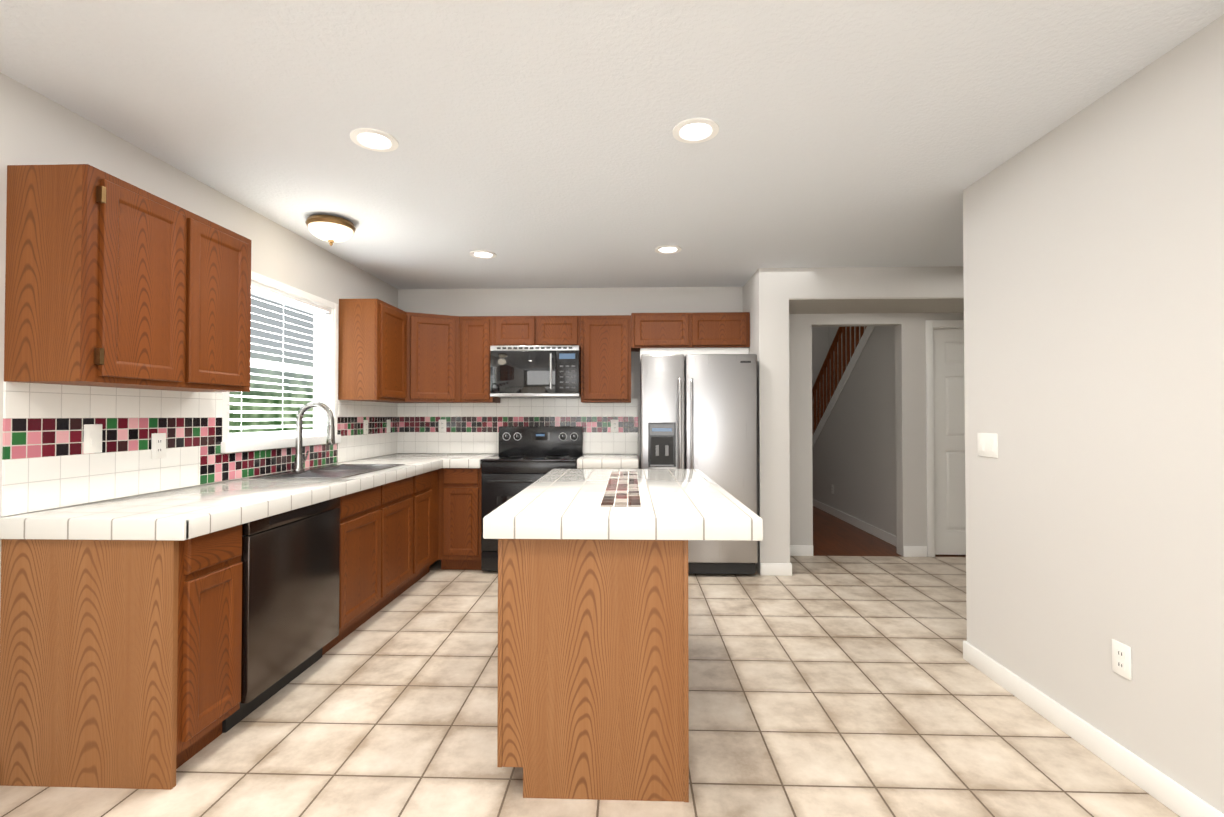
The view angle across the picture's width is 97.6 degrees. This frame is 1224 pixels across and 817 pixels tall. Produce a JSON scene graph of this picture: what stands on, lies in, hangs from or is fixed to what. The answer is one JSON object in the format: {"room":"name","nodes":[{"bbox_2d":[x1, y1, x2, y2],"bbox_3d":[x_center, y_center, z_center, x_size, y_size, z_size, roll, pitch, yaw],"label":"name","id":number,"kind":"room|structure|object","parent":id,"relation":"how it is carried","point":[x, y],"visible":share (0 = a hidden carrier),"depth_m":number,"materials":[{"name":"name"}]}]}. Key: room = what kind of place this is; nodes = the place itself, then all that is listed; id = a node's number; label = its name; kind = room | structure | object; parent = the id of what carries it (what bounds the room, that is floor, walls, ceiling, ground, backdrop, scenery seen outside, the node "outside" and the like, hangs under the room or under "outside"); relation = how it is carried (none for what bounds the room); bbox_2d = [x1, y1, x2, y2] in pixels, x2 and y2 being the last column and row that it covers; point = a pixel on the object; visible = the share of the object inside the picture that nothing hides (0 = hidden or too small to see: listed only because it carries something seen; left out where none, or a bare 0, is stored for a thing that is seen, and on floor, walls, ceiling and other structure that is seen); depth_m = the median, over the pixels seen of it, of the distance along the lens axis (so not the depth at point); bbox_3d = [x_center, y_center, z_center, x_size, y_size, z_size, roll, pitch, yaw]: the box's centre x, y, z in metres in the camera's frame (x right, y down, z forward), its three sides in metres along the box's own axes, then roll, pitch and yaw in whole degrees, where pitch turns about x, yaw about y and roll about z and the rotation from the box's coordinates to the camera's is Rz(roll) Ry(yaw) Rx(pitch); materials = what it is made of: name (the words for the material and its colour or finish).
{"room":"kitchen","nodes":[
{"label":"kitchen","id":0,"kind":"room"},
{"bbox_2d":[0,72,397,594],"bbox_3d":[-2.196,0.057,1.137,0.150,2.440,7.920,0,-1,2],"label":"wall","id":1,"kind":"structure","parent":0,"point":[36,128],"depth_m":2.40,"materials":[{"name":"grey paint"}]},
{"bbox_2d":[4,164,250,391],"bbox_3d":[-1.929,-0.463,2.246,0.310,0.750,0.800,0,-1,2],"label":"upper cabinet","id":2,"kind":"object","parent":1,"relation":"attached to","point":[112,281],"visible":1,"depth_m":1.94,"materials":[{"name":"brown wood"}]},
{"bbox_2d":[1,382,396,515],"bbox_3d":[-2.042,0.140,3.407,0.008,0.504,3.130,0,-1,2],"label":"backsplash","id":3,"kind":"structure","parent":1,"relation":"attached to","point":[47,463],"depth_m":2.29,"materials":[{"name":"tile"}]},
{"bbox_2d":[83,424,101,453],"bbox_3d":[-2.075,0.121,2.143,0.010,0.115,0.072,0,-1,2],"label":"light switch","id":4,"kind":"object","parent":3,"relation":"attached to","point":[92,440],"visible":1,"depth_m":2.14,"materials":[{"name":"white plastic"}]},
{"bbox_2d":[151,433,165,458],"bbox_3d":[-2.066,0.170,2.442,0.007,0.115,0.072,0,-1,2],"label":"outlet","id":5,"kind":"object","parent":3,"relation":"attached to","point":[158,445],"visible":1,"depth_m":2.44,"materials":[{"name":"white plastic"}]},
{"bbox_2d":[364,420,367,433],"bbox_3d":[-2.003,0.151,4.362,0.007,0.115,0.072,0,-1,2],"label":"outlet","id":6,"kind":"object","parent":3,"relation":"attached to","point":[365,426],"visible":1,"depth_m":4.36,"materials":[{"name":"white plastic"}]},
{"bbox_2d":[387,420,390,432],"bbox_3d":[-1.988,0.157,4.771,0.010,0.115,0.072,0,-1,2],"label":"light switch","id":7,"kind":"object","parent":3,"relation":"attached to","point":[388,426],"visible":1,"depth_m":4.76,"materials":[{"name":"white plastic"}]},
{"bbox_2d":[222,271,337,441],"bbox_3d":[-2.111,-0.295,3.390,0.152,0.965,1.110,0,-1,2],"label":"kitchen window","id":8,"kind":"structure","parent":1,"relation":"in","point":[286,359],"depth_m":3.49,"materials":[{"name":"white plastic"}]},
{"bbox_2d":[221,435,340,452],"bbox_3d":[-2.065,0.213,3.382,0.105,0.059,1.130,0,-1,2],"label":"window sill","id":9,"kind":"structure","parent":1,"relation":"attached to","point":[246,445],"depth_m":3.16,"materials":[{"name":"white wood"}]},
{"bbox_2d":[338,299,406,401],"bbox_3d":[-1.865,-0.436,4.219,0.308,0.750,0.509,0,-1,2],"label":"upper cabinet","id":10,"kind":"object","parent":1,"relation":"attached to","point":[372,353],"visible":0.98,"depth_m":3.97,"materials":[{"name":"brown wood"}]},
{"bbox_2d":[388,312,462,402],"bbox_3d":[-1.667,-0.429,4.718,0.672,0.750,0.498,0,-1,2],"label":"upper cabinet","id":11,"kind":"object","parent":1,"relation":"attached to","point":[432,358],"visible":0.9,"depth_m":4.56,"materials":[{"name":"brown wood"}]},
{"bbox_2d":[0,506,1179,816],"bbox_3d":[1.366,1.359,3.419,7.220,0.100,12.750,0,-1,2],"label":"floor","id":12,"kind":"structure","parent":0,"point":[840,686],"depth_m":2.18,"materials":[{"name":"tile"}]},
{"bbox_2d":[0,470,437,789],"bbox_3d":[-1.742,0.866,3.082,0.628,0.875,2.519,0,-1,2],"label":"base cabinet","id":13,"kind":"object","parent":12,"relation":"on","point":[120,663],"visible":0.77,"depth_m":1.83,"materials":[{"name":"brown wood"}]},
{"bbox_2d":[0,453,451,540],"bbox_3d":[-1.709,0.429,3.374,0.660,0.072,3.148,0,-1,2],"label":"countertop","id":14,"kind":"structure","parent":13,"relation":"on","point":[183,514],"depth_m":2.07,"materials":[{"name":"tile"}]},
{"bbox_2d":[293,401,334,470],"bbox_3d":[-1.842,0.170,3.332,0.257,0.428,0.098,0,-1,2],"label":"faucet","id":15,"kind":"object","parent":14,"relation":"on","point":[299,461],"visible":1,"depth_m":3.30,"materials":[{"name":"silver metal"}]},
{"bbox_2d":[249,464,404,478],"bbox_3d":[-1.728,0.486,3.357,0.514,0.200,0.844,0,-1,2],"label":"sink","id":16,"kind":"object","parent":14,"relation":"in","point":[336,471],"visible":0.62,"depth_m":3.34,"materials":[{"name":"silver metal"}]},
{"bbox_2d":[222,497,339,732],"bbox_3d":[-1.726,0.862,2.479,0.582,0.868,0.672,0,-1,2],"label":"dishwasher","id":17,"kind":"object","parent":12,"relation":"on","point":[290,592],"visible":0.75,"depth_m":2.38,"materials":[{"name":"black"}]},
{"bbox_2d":[438,464,481,569],"bbox_3d":[-1.524,0.887,4.631,0.961,0.875,0.628,0,-1,2],"label":"base cabinet","id":18,"kind":"object","parent":12,"relation":"on","point":[459,518],"visible":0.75,"depth_m":4.32,"materials":[{"name":"brown wood"}]},
{"bbox_2d":[444,453,498,467],"bbox_3d":[-1.191,0.445,4.588,0.295,0.072,0.688,0,-1,2],"label":"countertop","id":19,"kind":"structure","parent":18,"relation":"on","point":[458,460],"depth_m":4.28,"materials":[{"name":"tile"}]},
{"bbox_2d":[481,426,582,570],"bbox_3d":[-0.656,0.741,4.553,0.770,1.165,0.709,0,-1,2],"label":"range","id":20,"kind":"object","parent":12,"relation":"on","point":[527,456],"visible":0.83,"depth_m":4.27,"materials":[{"name":"black metal"}]},
{"bbox_2d":[497,539,688,801],"bbox_3d":[-0.063,0.844,2.020,0.644,0.890,0.514,0,-1,2],"label":"base cabinet","id":21,"kind":"object","parent":12,"relation":"on","point":[593,676],"visible":0.69,"depth_m":1.75,"materials":[{"name":"brown wood"}]},
{"bbox_2d":[483,469,762,540],"bbox_3d":[0.058,0.397,2.509,0.901,0.073,1.586,0,-1,2],"label":"countertop","id":22,"kind":"structure","parent":21,"relation":"on","point":[639,504],"depth_m":1.85,"materials":[{"name":"tile"}]},
{"bbox_2d":[640,354,757,573],"bbox_3d":[0.691,0.450,4.488,0.904,1.745,0.742,0,-1,2],"label":"refrigerator","id":23,"kind":"object","parent":12,"relation":"on","point":[698,411],"visible":0.71,"depth_m":4.18,"materials":[{"name":"grey metal"}]},
{"bbox_2d":[812,326,895,545],"bbox_3d":[3.291,-0.387,6.769,1.028,3.482,3.675,0,-1,2],"label":"stairs","id":24,"kind":"structure","parent":12,"relation":"on","point":[854,445],"depth_m":6.04,"materials":[{"name":"white paint"}]},
{"bbox_3d":[-0.024,0.887,4.582,0.481,0.875,0.628,0,-1,2],"label":"base cabinet","id":25,"kind":"object","parent":12,"relation":"on","visible":0},
{"bbox_2d":[577,454,638,468],"bbox_3d":[-0.023,0.445,4.564,0.488,0.072,0.659,0,-1,2],"label":"countertop","id":26,"kind":"structure","parent":25,"relation":"on","point":[607,461],"depth_m":4.24,"materials":[{"name":"tile"}]},
{"bbox_2d":[0,0,1223,288],"bbox_3d":[1.287,-1.214,1.040,7.220,0.100,7.920,0,-1,2],"label":"ceiling","id":27,"kind":"structure","parent":0,"point":[540,144],"depth_m":2.07,"materials":[{"name":"white paint"}]},
{"bbox_2d":[305,215,355,245],"bbox_3d":[-1.693,-1.056,3.227,0.270,0.156,0.270,0,-1,2],"label":"dome ceiling light","id":28,"kind":"object","parent":27,"relation":"attached to","point":[331,229],"visible":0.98,"depth_m":3.15,"materials":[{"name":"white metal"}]},
{"bbox_2d":[350,128,397,151],"bbox_3d":[-1.013,-1.143,2.285,0.190,0.008,0.190,0,-1,2],"label":"recessed light","id":29,"kind":"object","parent":27,"relation":"in","point":[372,139],"visible":1,"depth_m":2.28,"materials":[{"name":"white"}]},
{"bbox_2d":[470,250,495,258],"bbox_3d":[-0.940,-1.121,3.904,0.190,0.008,0.190,0,-1,2],"label":"recessed light","id":30,"kind":"object","parent":27,"relation":"in","point":[483,254],"visible":0.98,"depth_m":3.91,"materials":[{"name":"white glass"}]},
{"bbox_2d":[655,245,681,253],"bbox_3d":[0.397,-1.123,3.790,0.190,0.008,0.190,0,-1,2],"label":"recessed light","id":31,"kind":"object","parent":27,"relation":"in","point":[668,249],"visible":1,"depth_m":3.79,"materials":[{"name":"white"}]},
{"bbox_2d":[672,118,718,142],"bbox_3d":[0.345,-1.144,2.211,0.190,0.008,0.190,0,-1,2],"label":"recessed light","id":32,"kind":"object","parent":27,"relation":"in","point":[695,130],"visible":1,"depth_m":2.21,"materials":[{"name":"white glass"}]},
{"bbox_2d":[398,287,963,555],"bbox_3d":[1.515,0.109,4.917,7.020,2.440,0.120,0,-1,2],"label":"wall","id":33,"kind":"structure","parent":0,"point":[910,408],"depth_m":4.86,"materials":[{"name":"grey paint"}]},
{"bbox_2d":[459,316,500,402],"bbox_3d":[-1.179,-0.428,4.798,0.293,0.750,0.308,0,-1,2],"label":"upper cabinet","id":34,"kind":"object","parent":33,"relation":"attached to","point":[477,333],"depth_m":4.65,"materials":[{"name":"brown wood"}]},
{"bbox_2d":[397,398,637,453],"bbox_3d":[-0.863,0.161,4.930,2.205,0.504,0.008,0,-1,2],"label":"backsplash","id":35,"kind":"structure","parent":33,"relation":"attached to","point":[470,427],"depth_m":4.93,"materials":[{"name":"tile"}]},
{"bbox_2d":[439,420,445,431],"bbox_3d":[-1.566,0.159,4.945,0.072,0.115,0.007,0,-1,2],"label":"outlet","id":36,"kind":"object","parent":35,"relation":"attached to","point":[442,425],"visible":1,"depth_m":4.94,"materials":[{"name":"white plastic"}]},
{"bbox_2d":[611,420,618,431],"bbox_3d":[0.023,0.158,4.893,0.072,0.115,0.007,0,-1,2],"label":"outlet","id":37,"kind":"object","parent":35,"relation":"attached to","point":[614,425],"visible":1,"depth_m":4.89,"materials":[{"name":"white plastic"}]},
{"bbox_2d":[495,316,582,347],"bbox_3d":[-0.649,-0.668,4.783,0.763,0.270,0.308,0,-1,2],"label":"upper cabinet","id":38,"kind":"object","parent":33,"relation":"attached to","point":[509,330],"depth_m":4.63,"materials":[{"name":"brown wood"}]},
{"bbox_2d":[490,345,580,397],"bbox_3d":[-0.651,-0.316,4.707,0.756,0.433,0.449,0,-1,2],"label":"over-the-range microwave","id":39,"kind":"object","parent":38,"relation":"attached to","point":[543,371],"visible":0.98,"depth_m":4.54,"materials":[{"name":"black"}]},
{"bbox_2d":[581,315,630,402],"bbox_3d":[-0.049,-0.428,4.760,0.434,0.750,0.308,0,-1,2],"label":"upper cabinet","id":40,"kind":"object","parent":33,"relation":"attached to","point":[608,344],"depth_m":4.61,"materials":[{"name":"brown wood"}]},
{"bbox_2d":[631,312,749,351],"bbox_3d":[0.678,-0.674,4.740,1.016,0.300,0.308,0,-1,2],"label":"upper cabinet","id":41,"kind":"object","parent":33,"relation":"attached to","point":[699,331],"depth_m":4.59,"materials":[{"name":"brown wood"}]},
{"bbox_2d":[790,545,812,555],"bbox_3d":[1.633,1.280,4.829,0.360,0.095,0.016,0,-1,2],"label":"baseboard","id":42,"kind":"structure","parent":33,"relation":"attached to","point":[795,550],"depth_m":4.82,"materials":[{"name":"white wood"}]},
{"bbox_2d":[925,320,963,556],"bbox_3d":[3.274,0.268,4.849,0.900,2.120,0.136,0,-1,2],"label":"door frame","id":43,"kind":"structure","parent":33,"relation":"attached to","point":[930,325],"depth_m":4.80,"materials":[{"name":"white wood"}]},
{"bbox_2d":[933,329,965,554],"bbox_3d":[3.266,0.299,4.798,0.762,2.033,0.127,0,-1,2],"label":"closet door","id":44,"kind":"structure","parent":33,"relation":"in","point":[949,459],"depth_m":4.84,"materials":[{"name":"white wood"}]},
{"bbox_2d":[743,268,789,573],"bbox_3d":[1.301,0.104,4.559,0.235,2.440,0.610,0,-1,2],"label":"wall","id":45,"kind":"structure","parent":0,"point":[766,298],"depth_m":4.26,"materials":[{"name":"grey paint"}]},
{"bbox_2d":[772,562,791,575],"bbox_3d":[1.424,1.276,4.533,0.013,0.095,0.623,0,-1,2],"label":"baseboard","id":46,"kind":"structure","parent":45,"relation":"attached to","point":[786,568],"depth_m":4.22,"materials":[{"name":"white wood"}]},
{"bbox_2d":[812,327,827,426],"bbox_3d":[2.853,-1.206,9.724,2.040,5.200,0.120,0,-1,2],"label":"wall","id":47,"kind":"structure","parent":0,"point":[822,339],"depth_m":9.63,"materials":[{"name":"grey paint"}]},
{"bbox_2d":[828,326,864,399],"bbox_3d":[3.883,-1.239,7.274,0.120,5.200,4.950,0,-1,2],"label":"wall","id":48,"kind":"structure","parent":0,"point":[832,331],"depth_m":9.37,"materials":[{"name":"grey paint"}]},
{"bbox_2d":[789,266,963,297],"bbox_3d":[3.165,-0.997,4.512,3.495,0.240,0.610,0,-1,2],"label":"wall","id":49,"kind":"structure","parent":0,"point":[862,282],"depth_m":4.24,"materials":[{"name":"grey paint"}]},
{"bbox_2d":[789,297,963,313],"bbox_3d":[3.165,-0.870,4.512,3.495,0.011,0.608,0,-1,2],"label":"ceiling","id":50,"kind":"structure","parent":0,"point":[877,305],"depth_m":4.50,"materials":[{"name":"grey paint"}]},
{"bbox_2d":[963,14,1223,813],"bbox_3d":[3.300,0.040,-0.134,3.120,2.440,5.740,0,-1,2],"label":"wall","id":51,"kind":"structure","parent":0,"point":[1093,254],"depth_m":1.94,"materials":[{"name":"grey paint"}]},
{"bbox_2d":[977,433,997,457],"bbox_3d":[1.824,0.177,2.604,0.010,0.115,0.144,0,-1,2],"label":"light switch","id":52,"kind":"object","parent":51,"relation":"attached to","point":[987,444],"visible":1,"depth_m":2.60,"materials":[{"name":"white plastic"}]},
{"bbox_2d":[963,641,1223,816],"bbox_3d":[1.737,1.215,0.008,0.013,0.095,5.553,0,-1,2],"label":"baseboard","id":53,"kind":"structure","parent":51,"relation":"attached to","point":[1168,792],"depth_m":1.97,"materials":[{"name":"white wood"}]},
{"bbox_2d":[1112,639,1131,679],"bbox_3d":[1.802,0.888,1.895,0.007,0.115,0.072,0,-1,2],"label":"outlet","id":54,"kind":"object","parent":51,"relation":"attached to","point":[1121,660],"visible":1,"depth_m":1.89,"materials":[{"name":"white plastic"}]}
]}

